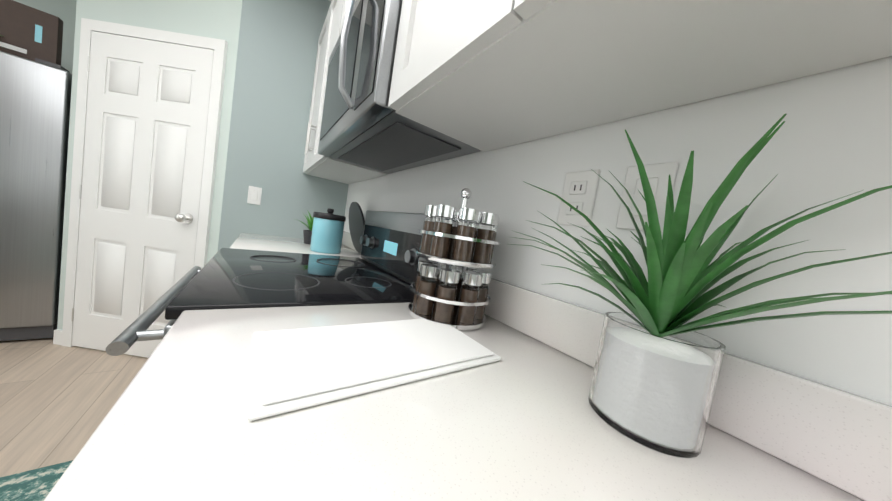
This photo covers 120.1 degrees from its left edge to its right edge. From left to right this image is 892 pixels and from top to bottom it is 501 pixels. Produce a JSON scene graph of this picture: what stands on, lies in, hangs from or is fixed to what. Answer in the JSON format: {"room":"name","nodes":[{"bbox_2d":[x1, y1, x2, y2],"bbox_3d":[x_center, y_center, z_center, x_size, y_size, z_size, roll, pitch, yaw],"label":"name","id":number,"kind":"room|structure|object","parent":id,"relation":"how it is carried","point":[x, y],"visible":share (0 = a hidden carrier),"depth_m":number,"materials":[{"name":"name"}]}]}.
{"room":"kitchen","nodes":[
{"label":"kitchen","id":0,"kind":"room"},
{"bbox_2d":[13,0,76,73],"bbox_3d":[-4.219,-0.932,1.253,6.775,2.600,0.120,6,5,-36],"label":"wall","id":1,"kind":"structure","parent":0,"point":[64,11],"depth_m":1.97,"materials":[{"name":"teal paint"}]},
{"bbox_2d":[0,338,147,476],"bbox_3d":[-2.422,0.899,-1.458,6.775,0.100,7.080,6,5,-36],"label":"floor","id":2,"kind":"structure","parent":0,"point":[57,402],"depth_m":1.30,"materials":[{"name":"brown wood"}]},
{"bbox_2d":[0,51,71,340],"bbox_3d":[-3.036,-0.359,1.622,0.940,1.750,0.756,6,5,-36],"label":"fridge","id":3,"kind":"object","parent":2,"relation":"on","point":[35,99],"visible":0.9,"depth_m":1.59,"materials":[{"name":"silver metal"}]},
{"bbox_2d":[0,0,62,64],"bbox_3d":[-2.752,-1.330,1.323,0.830,0.330,0.264,6,5,-36],"label":"storage box","id":4,"kind":"object","parent":3,"relation":"on","point":[29,32],"visible":0.92,"depth_m":1.57,"materials":[{"name":"brown wood"}]},
{"bbox_2d":[0,460,72,500],"bbox_3d":[-1.339,0.909,0.129,1.030,0.011,1.600,6,5,-36],"label":"rug","id":5,"kind":"object","parent":2,"relation":"on","point":[38,484],"depth_m":0.91,"materials":[{"name":"teal fabric"}]},
{"bbox_2d":[106,210,448,355],"bbox_3d":[-0.521,0.395,0.934,0.718,1.175,0.754,6,5,-36],"label":"range","id":6,"kind":"object","parent":2,"relation":"on","point":[232,278],"visible":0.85,"depth_m":0.77,"materials":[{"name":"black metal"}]},
{"bbox_2d":[44,231,891,500],"bbox_3d":[-0.513,0.475,0.971,0.671,1.015,2.326,6,5,-36],"label":"countertop","id":7,"kind":"structure","parent":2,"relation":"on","point":[521,420],"depth_m":0.27,"materials":[{"name":"white stone"}]},
{"bbox_2d":[295,210,313,243],"bbox_3d":[-0.850,-0.153,1.656,0.248,0.228,0.228,6,5,-36],"label":"potted succulent","id":8,"kind":"object","parent":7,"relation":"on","point":[307,234],"visible":0.35,"depth_m":1.63,"materials":[{"name":"green plant"}]},
{"bbox_2d":[310,208,345,253],"bbox_3d":[-0.651,-0.113,1.421,0.164,0.240,0.164,6,5,-36],"label":"canister","id":9,"kind":"object","parent":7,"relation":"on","point":[327,232],"visible":1,"depth_m":1.36,"materials":[{"name":"teal ceramic"}]},
{"bbox_2d":[349,202,364,252],"bbox_3d":[-0.537,-0.139,1.549,0.080,0.299,0.304,6,5,-36],"label":"round board","id":10,"kind":"object","parent":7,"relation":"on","point":[356,222],"visible":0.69,"depth_m":1.53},
{"bbox_2d":[248,319,500,420],"bbox_3d":[-0.101,0.156,0.422,0.350,0.011,0.200,6,5,-36],"label":"cutting board","id":11,"kind":"object","parent":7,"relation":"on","point":[296,369],"visible":0.85,"depth_m":0.36,"materials":[{"name":"white plastic"}]},
{"bbox_2d":[408,188,500,330],"bbox_3d":[0.027,0.006,0.635,0.202,0.319,0.202,6,5,-36],"label":"spice rack","id":12,"kind":"object","parent":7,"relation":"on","point":[461,240],"visible":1,"depth_m":0.57,"materials":[{"name":"brown glass"}]},
{"bbox_2d":[510,114,891,457],"bbox_3d":[0.261,0.050,0.292,0.254,0.349,0.462,6,5,-36],"label":"potted plant","id":13,"kind":"object","parent":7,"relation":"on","point":[656,373],"visible":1,"depth_m":0.29,"materials":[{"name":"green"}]},
{"bbox_2d":[57,0,348,357],"bbox_3d":[-1.800,-0.609,2.136,1.555,2.600,1.343,6,5,-36],"label":"wall","id":14,"kind":"structure","parent":0,"point":[275,68],"depth_m":1.67,"materials":[{"name":"teal paint"}]},
{"bbox_2d":[53,329,61,344],"bbox_3d":[-2.407,0.803,-1.464,6.535,0.095,6.840,6,5,-36],"label":"baseboard","id":15,"kind":"structure","parent":14,"relation":"attached to","point":[57,338],"depth_m":1.69,"materials":[{"name":"white wood"}]},
{"bbox_2d":[71,31,213,357],"bbox_3d":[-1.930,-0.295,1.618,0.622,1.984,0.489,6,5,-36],"label":"pantry door","id":16,"kind":"structure","parent":14,"relation":"in","point":[145,135],"depth_m":1.61,"materials":[{"name":"white wood"}]},
{"bbox_2d":[61,18,227,346],"bbox_3d":[-1.928,-0.323,1.628,0.884,2.062,0.018,9,4,0],"label":"door frame","id":17,"kind":"structure","parent":14,"relation":"attached to","point":[217,46],"depth_m":1.59,"materials":[{"name":"white wood"}]},
{"bbox_2d":[247,186,261,204],"bbox_3d":[-1.276,-0.366,1.714,0.072,0.116,0.010,6,5,-36],"label":"switch plate","id":18,"kind":"object","parent":14,"relation":"attached to","point":[254,195],"visible":1,"depth_m":1.71,"materials":[{"name":"white plastic"}]},
{"bbox_2d":[343,56,891,405],"bbox_3d":[0.491,-0.131,0.372,0.120,2.600,6.960,6,5,-36],"label":"wall","id":19,"kind":"structure","parent":0,"point":[831,139],"depth_m":0.35,"materials":[{"name":"white paint"}]},
{"bbox_2d":[331,0,355,52],"bbox_3d":[-0.123,-1.053,0.961,0.322,0.489,0.760,6,5,-36],"label":"upper cabinet","id":20,"kind":"object","parent":19,"relation":"attached to","point":[339,20],"depth_m":1.19,"materials":[{"name":"white paint"}]},
{"bbox_2d":[318,0,480,173],"bbox_3d":[-0.229,-0.595,0.967,0.404,0.440,0.752,6,5,-36],"label":"microwave","id":21,"kind":"object","parent":20,"relation":"attached to","point":[363,124],"visible":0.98,"depth_m":0.77,"materials":[{"name":"silver metal"}]},
{"bbox_2d":[303,0,386,183],"bbox_3d":[-0.589,-0.941,1.576,0.322,0.935,0.857,6,5,-36],"label":"upper cabinet","id":22,"kind":"object","parent":19,"relation":"attached to","point":[315,164],"depth_m":1.50,"materials":[{"name":"white paint"}]},
{"bbox_2d":[557,170,599,226],"bbox_3d":[0.278,-0.111,0.547,0.010,0.116,0.072,6,5,-36],"label":"electrical outlet plate","id":23,"kind":"object","parent":19,"relation":"attached to","point":[579,190],"visible":0.81,"depth_m":0.54,"materials":[{"name":"white plastic"}]},
{"bbox_2d":[388,0,891,151],"bbox_3d":[0.260,-0.729,0.393,0.322,0.935,0.811,6,5,-36],"label":"upper cabinet","id":24,"kind":"object","parent":19,"relation":"attached to","point":[485,75],"depth_m":0.35,"materials":[{"name":"white paint"}]},
{"bbox_2d":[616,161,677,231],"bbox_3d":[0.347,-0.093,0.450,0.010,0.116,0.072,6,5,-36],"label":"switch plate","id":25,"kind":"object","parent":19,"relation":"attached to","point":[658,174],"visible":0.6,"depth_m":0.45,"materials":[{"name":"white plastic"}]}
]}

